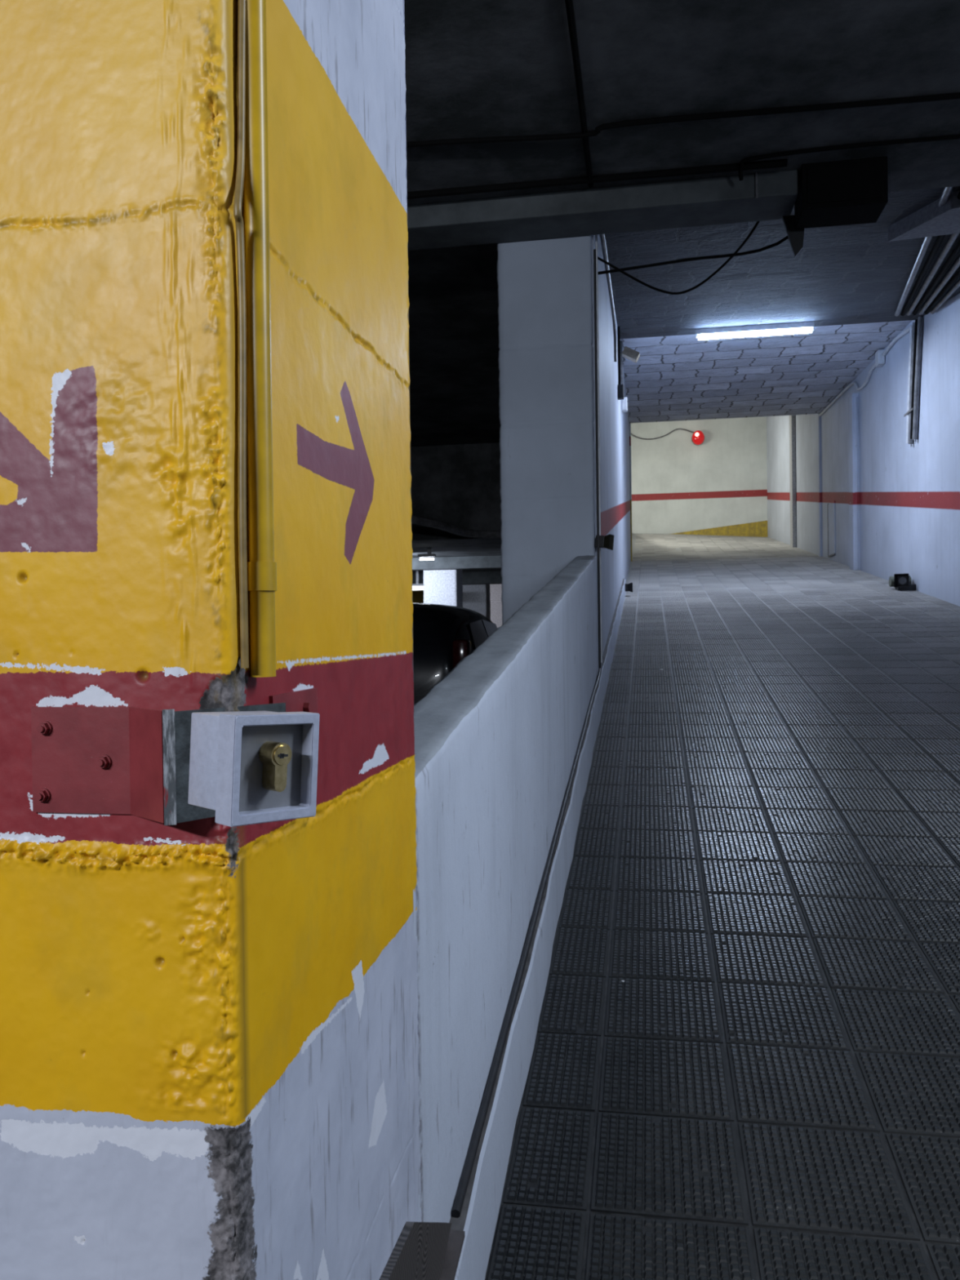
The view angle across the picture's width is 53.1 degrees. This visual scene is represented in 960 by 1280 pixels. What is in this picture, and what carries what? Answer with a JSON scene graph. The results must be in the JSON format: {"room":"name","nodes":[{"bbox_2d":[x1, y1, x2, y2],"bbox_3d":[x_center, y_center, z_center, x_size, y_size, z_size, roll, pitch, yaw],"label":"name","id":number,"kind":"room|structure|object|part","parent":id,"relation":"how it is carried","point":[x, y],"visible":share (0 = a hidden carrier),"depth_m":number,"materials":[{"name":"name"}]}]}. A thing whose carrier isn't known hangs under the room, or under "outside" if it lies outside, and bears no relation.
{"room":"parking garage","nodes":[
{"label":"parking garage","id":0,"kind":"room"},
{"bbox_2d":[412,590,423,603],"bbox_3d":[-2.699,-4.000,27.173,0.200,7.500,9.300,-1,1,10],"label":"wall","id":1,"kind":"structure","parent":0,"point":[417,595],"depth_m":30.56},
{"bbox_2d":[412,571,502,584],"bbox_3d":[-2.212,-1.527,24.455,11.243,0.300,0.450,-1,1,10],"label":"trim","id":2,"kind":"structure","parent":1,"relation":"attached to","point":[469,577],"depth_m":23.85,"materials":[{"name":"concrete"}]},
{"bbox_2d":[410,442,501,573],"bbox_3d":[-1.821,-2.551,26.175,11.443,1.700,21.000,-1,1,10],"label":"ceiling","id":3,"kind":"structure","parent":0,"point":[459,486],"depth_m":15.29,"materials":[{"name":"black concrete"}]},
{"bbox_2d":[412,570,423,590],"bbox_3d":[-1.453,-1.397,21.557,1.040,0.560,0.120,-1,1,10],"label":"fluorescent light","id":4,"kind":"object","parent":3,"relation":"hanging from","point":[417,586],"visible":0.38,"depth_m":21.51,"materials":[{"name":"white plastic"}]},
{"bbox_2d":[417,547,435,560],"bbox_3d":[-0.937,-1.518,16.896,0.300,0.234,0.120,-1,1,10],"label":"fluorescent light","id":5,"kind":"object","parent":3,"relation":"attached to","point":[429,554],"visible":0.96,"depth_m":16.86,"materials":[{"name":"white plastic"}]},
{"bbox_2d":[412,555,501,570],"bbox_3d":[-3.065,-1.500,19.579,11.243,0.230,0.350,-1,1,10],"label":"beam","id":6,"kind":"structure","parent":3,"relation":"attached to","point":[474,562],"depth_m":18.95,"materials":[{"name":"concrete"}]},
{"bbox_2d":[411,515,501,538],"bbox_3d":[-2.644,-1.798,13.940,8.104,0.547,1.194,-1,1,-8],"label":"pipe","id":7,"kind":"object","parent":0,"point":[417,520],"visible":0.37,"depth_m":14.36,"materials":[{"name":"black metal"}]},
{"bbox_2d":[413,234,631,1222],"bbox_3d":[1.510,-1.989,11.396,0.203,6.700,20.180,-1,1,10],"label":"wall","id":8,"kind":"structure","parent":0,"point":[497,738],"depth_m":2.25,"materials":[{"name":"white paint"}]},
{"bbox_2d":[379,1221,464,1279],"bbox_3d":[-0.101,0.976,1.335,0.033,0.308,0.670,-1,1,10],"label":"wood board","id":9,"kind":"object","parent":8,"relation":"attached to","point":[423,1251],"visible":1,"depth_m":1.47,"materials":[{"name":"wood"}]},
{"bbox_2d":[451,248,600,1217],"bbox_3d":[0.388,-0.872,4.265,0.025,3.735,5.240,-1,1,10],"label":"conduit","id":10,"kind":"object","parent":8,"relation":"attached to","point":[468,1164],"visible":1,"depth_m":2.72,"materials":[{"name":"black plastic"}]},
{"bbox_2d":[448,578,625,1279],"bbox_3d":[0.990,0.251,7.622,0.050,2.166,13.850,-1,1,10],"label":"curb","id":11,"kind":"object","parent":8,"relation":"attached to","point":[478,1217],"depth_m":2.41,"materials":[{"name":"white concrete"}]},
{"bbox_2d":[407,169,798,250],"bbox_3d":[-2.829,-2.909,7.255,9.990,0.160,0.390,-1,1,10],"label":"beam","id":12,"kind":"structure","parent":8,"relation":"attached to","point":[722,200],"depth_m":6.51,"materials":[{"name":"concrete"}]},
{"bbox_2d":[595,533,613,550],"bbox_3d":[0.888,-0.696,6.858,0.115,0.107,0.108,0,1,24],"label":"wall sensor","id":13,"kind":"object","parent":8,"relation":"attached to","point":[605,541],"visible":0.94,"depth_m":6.82,"materials":[{"name":"black plastic"}]},
{"bbox_2d":[603,533,613,550],"bbox_3d":[0.915,-0.696,6.846,0.055,0.107,0.107,0,1,24],"label":"hood","id":14,"kind":"object","parent":13,"relation":"attached to","point":[608,540],"depth_m":6.82,"materials":[{"name":"black plastic"}]},
{"bbox_2d":[600,234,617,361],"bbox_3d":[1.242,-3.446,9.290,0.046,0.372,4.219,-1,1,10],"label":"conduit","id":15,"kind":"object","parent":8,"relation":"attached to","point":[602,236],"visible":0.76,"depth_m":9.93,"materials":[{"name":"grey metal"}]},
{"bbox_2d":[617,326,621,384],"bbox_3d":[1.808,-3.684,12.480,0.034,0.742,0.148,-1,1,10],"label":"conduit","id":16,"kind":"object","parent":8,"relation":"attached to","point":[618,327],"visible":1,"depth_m":12.42,"materials":[{"name":"grey metal"}]},
{"bbox_2d":[617,384,623,399],"bbox_3d":[1.837,-3.236,12.527,0.080,0.180,0.108,-1,1,10],"label":"junction box","id":17,"kind":"object","parent":8,"relation":"attached to","point":[620,387],"visible":1,"depth_m":12.48,"materials":[{"name":"black plastic"}]},
{"bbox_2d":[620,340,623,384],"bbox_3d":[2.055,-3.911,13.905,0.034,0.727,0.489,-1,1,10],"label":"conduit","id":18,"kind":"object","parent":8,"relation":"attached to","point":[621,343],"visible":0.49,"depth_m":13.69,"materials":[{"name":"grey metal"}]},
{"bbox_2d":[622,396,627,412],"bbox_3d":[2.125,-3.456,14.098,0.080,0.200,0.108,-1,1,10],"label":"junction box","id":19,"kind":"object","parent":8,"relation":"attached to","point":[624,402],"visible":0.81,"depth_m":14.05,"materials":[{"name":"white plastic"}]},
{"bbox_2d":[624,582,632,592],"bbox_3d":[2.153,-0.765,14.016,0.149,0.139,0.138,-1,1,10],"label":"sensor","id":20,"kind":"object","parent":8,"relation":"attached to","point":[628,587],"visible":0.79,"depth_m":13.97,"materials":[{"name":"black plastic"}]},
{"bbox_2d":[627,582,632,592],"bbox_3d":[2.191,-0.765,14.013,0.060,0.139,0.139,-1,1,16],"label":"hood","id":21,"kind":"object","parent":20,"relation":"attached to","point":[629,585],"depth_m":13.96,"materials":[{"name":"black plastic"}]},
{"bbox_2d":[620,346,639,362],"bbox_3d":[2.016,-3.863,13.000,0.291,0.192,0.160,-1,1,10],"label":"security camera","id":22,"kind":"object","parent":8,"relation":"attached to","point":[628,353],"visible":0.91,"depth_m":12.92,"materials":[{"name":"beige plastic"}]},
{"bbox_2d":[755,171,758,198],"bbox_3d":[1.798,-2.957,6.239,0.015,0.165,0.014,-1,1,10],"label":"strap","id":23,"kind":"object","parent":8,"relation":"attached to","point":[756,173],"visible":1,"depth_m":6.23,"materials":[{"name":"grey metal"}]},
{"bbox_2d":[888,184,959,191],"bbox_3d":[2.705,-3.329,6.551,4.257,0.549,0.020,-1,1,10],"label":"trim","id":24,"kind":"structure","parent":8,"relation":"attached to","point":[957,184],"depth_m":6.50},
{"bbox_2d":[404,0,959,446],"bbox_3d":[-3.266,-3.091,5.608,15.700,0.250,20.000,-1,1,10],"label":"ceiling","id":25,"kind":"structure","parent":0,"point":[474,68],"depth_m":5.39,"materials":[{"name":"black concrete"}]},
{"bbox_2d":[564,0,593,187],"bbox_3d":[0.225,-2.967,3.436,0.051,0.047,5.920,-1,1,10],"label":"cable","id":26,"kind":"object","parent":25,"relation":"attached to","point":[569,3],"visible":0.98,"depth_m":5.12,"materials":[{"name":"black plastic"}]},
{"bbox_2d":[407,159,787,199],"bbox_3d":[-2.939,-2.966,6.891,9.900,0.048,0.070,-1,1,10],"label":"pipe","id":27,"kind":"object","parent":25,"relation":"attached to","point":[780,162],"visible":0.6,"depth_m":6.25,"materials":[{"name":"black metal"}]},
{"bbox_2d":[406,92,959,147],"bbox_3d":[0.797,-2.992,5.612,7.702,0.053,0.076,-1,1,9],"label":"pipe","id":28,"kind":"object","parent":25,"relation":"attached to","point":[948,95],"visible":0.73,"depth_m":5.51,"materials":[{"name":"black metal"}]},
{"bbox_2d":[782,156,888,257],"bbox_3d":[2.312,-2.821,6.286,0.590,0.450,0.410,-1,1,10],"label":"box","id":29,"kind":"object","parent":25,"relation":"attached to","point":[853,191],"visible":0.95,"depth_m":6.10,"materials":[{"name":"black plastic"}]},
{"bbox_2d":[738,133,959,180],"bbox_3d":[3.159,-3.000,5.772,3.101,0.095,0.166,-1,1,11],"label":"cable","id":30,"kind":"object","parent":25,"relation":"attached to","point":[948,136],"visible":1,"depth_m":5.88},
{"bbox_2d":[631,416,767,537],"bbox_3d":[3.688,-4.122,30.902,11.100,7.500,0.250,-1,1,10],"label":"wall","id":31,"kind":"structure","parent":0,"point":[717,486],"depth_m":30.19,"materials":[{"name":"white paint"}]},
{"bbox_2d":[631,428,693,439],"bbox_3d":[5.658,-6.546,30.359,2.206,0.404,0.040,-1,1,10],"label":"cable","id":32,"kind":"object","parent":31,"relation":"attached to","point":[676,428],"visible":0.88,"depth_m":30.34,"materials":[{"name":"black rubber"}]},
{"bbox_2d":[691,430,704,444],"bbox_3d":[6.822,-6.330,30.014,0.400,0.448,0.365,-1,1,10],"label":"warning lamp","id":33,"kind":"object","parent":31,"relation":"attached to","point":[698,437],"visible":1,"depth_m":29.92,"materials":[{"name":"red plastic"}]},
{"bbox_2d":[484,533,959,1279],"bbox_3d":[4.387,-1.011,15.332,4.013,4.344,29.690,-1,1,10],"label":"floor","id":34,"kind":"structure","parent":0,"point":[833,1181],"depth_m":3.11,"materials":[{"name":"tile"}]},
{"bbox_2d":[888,573,915,591],"bbox_3d":[5.952,-0.802,13.490,0.310,0.245,0.365,-1,1,10],"label":"sensor","id":35,"kind":"object","parent":34,"relation":"on","point":[900,582],"visible":0.9,"depth_m":13.43,"materials":[{"name":"black plastic"}]},
{"bbox_3d":[5.950,-0.831,13.599,0.270,0.150,0.150,-1,1,10],"label":"motor","id":36,"kind":"part","parent":35,"relation":"part of","materials":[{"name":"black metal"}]},
{"bbox_2d":[893,573,908,587],"bbox_3d":[5.889,-0.828,13.393,0.190,0.190,0.083,0,1,34],"label":"hood","id":37,"kind":"object","parent":35,"relation":"attached to","point":[900,580],"depth_m":13.42,"materials":[{"name":"black plastic"}]},
{"bbox_2d":[620,320,912,422],"bbox_3d":[4.562,-4.886,17.262,4.257,0.790,7.500,-1,1,10],"label":"ceiling","id":38,"kind":"structure","parent":0,"point":[683,377],"depth_m":16.43,"materials":[{"name":"white brick"}]},
{"bbox_2d":[604,186,959,338],"bbox_3d":[3.311,-3.992,10.056,4.257,1.287,7.150,-1,1,10],"label":"ceiling","id":39,"kind":"structure","parent":0,"point":[850,273],"depth_m":10.09,"materials":[{"name":"grey concrete"}]},
{"bbox_2d":[597,221,759,294],"bbox_3d":[1.474,-2.912,6.968,1.254,0.769,0.124,-1,1,10],"label":"cable","id":40,"kind":"object","parent":39,"relation":"hanging from","point":[734,254],"visible":0.72,"depth_m":7.01,"materials":[{"name":"black rubber"}]},
{"bbox_2d":[597,235,788,275],"bbox_3d":[1.837,-3.130,7.326,1.880,0.521,0.169,-1,1,16],"label":"cable","id":41,"kind":"object","parent":39,"relation":"hanging from","point":[786,237],"visible":0.65,"depth_m":7.38,"materials":[{"name":"black rubber"}]},
{"bbox_2d":[695,321,813,340],"bbox_3d":[3.757,-4.230,13.147,1.560,0.147,0.072,-1,1,10],"label":"fluorescent light","id":42,"kind":"object","parent":39,"relation":"attached to","point":[802,327],"visible":1,"depth_m":13.12,"materials":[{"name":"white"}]},
{"bbox_2d":[888,190,959,241],"bbox_3d":[4.207,-3.439,7.495,1.832,0.347,1.179,-1,1,21],"label":"beam","id":43,"kind":"structure","parent":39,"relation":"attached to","point":[932,220],"depth_m":7.91,"materials":[{"name":"grey concrete"}]},
{"bbox_2d":[894,186,953,316],"bbox_3d":[4.307,-3.737,9.400,0.056,0.939,6.511,-1,1,20],"label":"ceiling pipe","id":44,"kind":"object","parent":39,"relation":"attached to","point":[947,191],"visible":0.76,"depth_m":9.39,"materials":[{"name":"grey metal"}]},
{"bbox_2d":[900,191,959,315],"bbox_3d":[4.407,-3.738,9.382,0.056,0.939,6.501,-1,1,19],"label":"ceiling pipe","id":45,"kind":"object","parent":39,"relation":"attached to","point":[940,238],"visible":0.76,"depth_m":9.85,"materials":[{"name":"grey metal"}]},
{"bbox_2d":[906,233,959,315],"bbox_3d":[4.507,-3.739,9.365,0.056,0.939,6.492,-1,1,19],"label":"ceiling pipe","id":46,"kind":"object","parent":39,"relation":"attached to","point":[953,237],"visible":1,"depth_m":9.87,"materials":[{"name":"grey metal"}]},
{"bbox_2d":[912,240,959,315],"bbox_3d":[4.607,-3.740,9.347,0.056,0.939,6.483,-1,1,18],"label":"ceiling pipe","id":47,"kind":"object","parent":39,"relation":"attached to","point":[957,249],"visible":1,"depth_m":10.21,"materials":[{"name":"grey metal"}]},
{"bbox_2d":[918,256,959,315],"bbox_3d":[4.707,-3.741,9.330,0.056,0.939,6.475,-1,1,18],"label":"ceiling pipe","id":48,"kind":"object","parent":39,"relation":"attached to","point":[957,264],"visible":1,"depth_m":10.66,"materials":[{"name":"grey metal"}]},
{"bbox_2d":[924,268,959,314],"bbox_3d":[4.807,-3.743,9.312,0.056,0.939,6.467,-1,1,17],"label":"ceiling pipe","id":49,"kind":"object","parent":39,"relation":"attached to","point":[957,276],"visible":1,"depth_m":11.03,"materials":[{"name":"grey metal"}]},
{"bbox_2d":[930,279,959,314],"bbox_3d":[4.907,-3.744,9.295,0.056,0.939,6.460,-1,1,17],"label":"ceiling pipe","id":50,"kind":"object","parent":39,"relation":"attached to","point":[957,285],"visible":0.92,"depth_m":11.35,"materials":[{"name":"grey metal"}]},
{"bbox_2d":[766,293,959,606],"bbox_3d":[5.986,-3.157,12.213,0.250,9.100,36.200,-1,1,10],"label":"wall","id":51,"kind":"structure","parent":0,"point":[909,494],"depth_m":14.53,"materials":[{"name":"white paint"}]},
{"bbox_2d":[789,414,796,547],"bbox_3d":[7.894,-4.929,24.242,0.099,5.259,0.420,-1,1,10],"label":"pilaster","id":52,"kind":"object","parent":51,"relation":"attached to","point":[792,418],"visible":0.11,"depth_m":24.06,"materials":[{"name":"white paint"}]},
{"bbox_2d":[817,413,822,556],"bbox_3d":[7.299,-4.562,20.645,0.060,5.900,0.200,-1,1,10],"label":"trim","id":53,"kind":"structure","parent":51,"relation":"attached to","point":[819,418],"depth_m":20.57,"materials":[{"name":"grey paint"}]},
{"bbox_2d":[827,500,835,557],"bbox_3d":[7.120,-2.252,19.447,0.029,1.100,0.680,-1,1,10],"label":"hatch","id":54,"kind":"object","parent":51,"relation":"attached to","point":[831,507],"visible":1,"depth_m":19.41,"materials":[{"name":"grey metal"}]},
{"bbox_2d":[848,392,860,570],"bbox_3d":[6.651,-2.773,17.063,0.119,3.147,0.385,-1,1,10],"label":"pilaster","id":55,"kind":"object","parent":51,"relation":"attached to","point":[853,400],"depth_m":16.91,"materials":[{"name":"white paint"}]},
{"bbox_2d":[818,326,910,416],"bbox_3d":[6.634,-4.548,16.903,0.052,0.458,7.304,-1,1,10],"label":"conduit","id":56,"kind":"object","parent":51,"relation":"attached to","point":[907,330],"visible":0.94,"depth_m":16.11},
{"bbox_2d":[875,349,884,367],"bbox_3d":[6.287,-4.424,15.084,0.100,0.220,0.228,-1,1,10],"label":"junction box","id":57,"kind":"object","parent":51,"relation":"attached to","point":[879,358],"visible":0.99,"depth_m":14.99,"materials":[{"name":"white plastic"}]},
{"bbox_2d":[906,324,912,443],"bbox_3d":[6.026,-3.570,13.435,0.068,1.593,0.331,-1,1,10],"label":"conduit","id":58,"kind":"object","parent":51,"relation":"attached to","point":[911,326],"visible":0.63,"depth_m":13.43,"materials":[{"name":"grey metal"}]},
{"bbox_2d":[903,407,913,417],"bbox_3d":[5.989,-3.183,13.418,0.011,0.030,0.460,-1,1,10],"label":"clamp","id":59,"kind":"object","parent":58,"relation":"attached to","point":[912,409],"visible":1,"depth_m":13.40,"materials":[{"name":"grey metal"}]},
{"bbox_2d":[907,322,915,444],"bbox_3d":[6.005,-3.553,13.317,0.068,1.624,0.351,-1,1,10],"label":"conduit","id":60,"kind":"object","parent":51,"relation":"attached to","point":[910,441],"visible":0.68,"depth_m":13.31,"materials":[{"name":"grey metal"}]},
{"bbox_2d":[910,319,917,439],"bbox_3d":[5.984,-3.575,13.198,0.068,1.572,0.371,-1,1,10],"label":"conduit","id":61,"kind":"object","parent":51,"relation":"attached to","point":[916,321],"visible":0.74,"depth_m":13.19,"materials":[{"name":"grey metal"}]},
{"bbox_2d":[912,315,923,439],"bbox_3d":[5.964,-3.559,13.080,0.068,1.602,0.391,-1,1,10],"label":"conduit","id":62,"kind":"object","parent":51,"relation":"attached to","point":[920,319],"visible":1,"depth_m":13.07,"materials":[{"name":"grey metal"}]},
{"bbox_3d":[-0.080,-5.328,21.800,6.843,4.800,0.150,-1,1,10],"label":"wall","id":63,"kind":"structure","parent":0,"visible":0},
{"bbox_2d":[629,422,632,561],"bbox_3d":[3.254,-3.567,21.406,0.240,4.000,0.180,-1,1,10],"label":"trim","id":64,"kind":"structure","parent":63,"relation":"attached to","point":[629,423],"depth_m":21.30,"materials":[{"name":"paint"}]},
{"bbox_3d":[-3.401,1.324,16.348,11.633,0.100,41.000,-1,1,10],"label":"floor","id":65,"kind":"structure","parent":0,"visible":0},
{"bbox_2d":[0,0,422,1279],"bbox_3d":[-0.504,-0.771,1.203,0.682,4.370,0.665,-1,1,10],"label":"concrete column","id":66,"kind":"structure","parent":65,"relation":"on","point":[209,1029],"depth_m":0.87,"materials":[{"name":"yellow paint"}]},
{"bbox_2d":[31,688,318,825],"bbox_3d":[-0.250,0.104,0.899,0.288,0.100,0.140,-1,1,-37],"label":"bracket","id":67,"kind":"object","parent":66,"relation":"attached to","point":[133,761],"visible":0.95,"depth_m":0.85,"materials":[{"name":"red metal"}]},
{"bbox_3d":[-0.331,0.107,0.849,0.151,0.095,0.025,0,1,23],"label":"plate","id":68,"kind":"part","parent":67,"relation":"part of","materials":[{"name":"red paint"}]},
{"bbox_3d":[-0.220,0.106,0.851,0.004,0.094,0.115,0,1,42],"label":"mounting plate","id":69,"kind":"part","parent":67,"relation":"part of","materials":[{"name":"metal"}]},
{"bbox_2d":[187,711,319,826],"bbox_3d":[-0.170,0.093,0.720,0.070,0.082,0.079,0,1,42],"label":"switch","id":70,"kind":"object","parent":67,"relation":"attached to","point":[248,767],"visible":1,"depth_m":0.70,"materials":[{"name":"grey metal"}]},
{"bbox_3d":[-0.159,0.093,0.710,0.006,0.064,0.064,1,-1,42],"label":"plate","id":71,"kind":"part","parent":70,"relation":"part of","materials":[{"name":"metal"}]},
{"bbox_2d":[243,0,276,677],"bbox_3d":[-0.216,-1.461,0.866,0.027,2.990,0.040,-1,1,10],"label":"conduit","id":72,"kind":"object","parent":66,"relation":"attached to","point":[261,566],"visible":0.98,"depth_m":0.86,"materials":[{"name":"yellow paint"}]},
{"bbox_2d":[233,0,248,668],"bbox_3d":[-0.224,-1.345,0.841,0.011,2.741,0.031,-1,1,10],"label":"cable","id":73,"kind":"object","parent":72,"relation":"attached to","point":[241,121],"visible":1,"depth_m":0.85,"materials":[{"name":"yellow plastic"}]},
{"bbox_2d":[423,569,462,607],"bbox_3d":[-0.743,-0.232,19.747,0.704,2.870,0.660,-1,1,10],"label":"concrete column","id":74,"kind":"structure","parent":65,"relation":"on","point":[444,587],"depth_m":19.42,"materials":[{"name":"paint"}]},
{"bbox_2d":[413,603,497,704],"bbox_3d":[-0.582,0.458,10.448,2.180,1.680,4.521,-1,1,10],"label":"car","id":75,"kind":"object","parent":65,"relation":"on","point":[443,635],"visible":0.15,"depth_m":8.39,"materials":[{"name":"black paint"}]},
{"bbox_2d":[452,639,471,668],"bbox_3d":[-0.154,0.180,8.273,0.140,0.370,0.200,-1,1,10],"label":"tail lamp","id":76,"kind":"object","parent":75,"relation":"attached to","point":[461,648],"depth_m":8.18,"materials":[{"name":"red plastic"}]},
{"bbox_2d":[462,584,490,619],"bbox_3d":[-0.133,-0.292,24.716,0.734,2.870,0.659,-1,1,10],"label":"concrete column","id":77,"kind":"structure","parent":65,"relation":"on","point":[476,597],"depth_m":24.38,"materials":[{"name":"paint"}]},
{"bbox_2d":[489,583,502,628],"bbox_3d":[0.672,-0.349,29.143,0.734,2.870,0.659,-1,1,10],"label":"concrete column","id":78,"kind":"structure","parent":65,"relation":"on","point":[495,590],"depth_m":28.83,"materials":[{"name":"paint"}]},
{"bbox_2d":[497,235,595,624],"bbox_3d":[0.539,-0.853,7.231,0.689,4.340,0.660,-1,1,10],"label":"concrete column","id":79,"kind":"structure","parent":65,"relation":"on","point":[545,307],"depth_m":6.90,"materials":[{"name":"grey concrete"}]},
{"bbox_2d":[595,234,602,662],"bbox_3d":[0.864,-1.410,6.993,0.018,3.150,0.029,-1,1,10],"label":"conduit","id":80,"kind":"object","parent":79,"relation":"attached to","point":[596,236],"visible":0.53,"depth_m":6.98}
]}

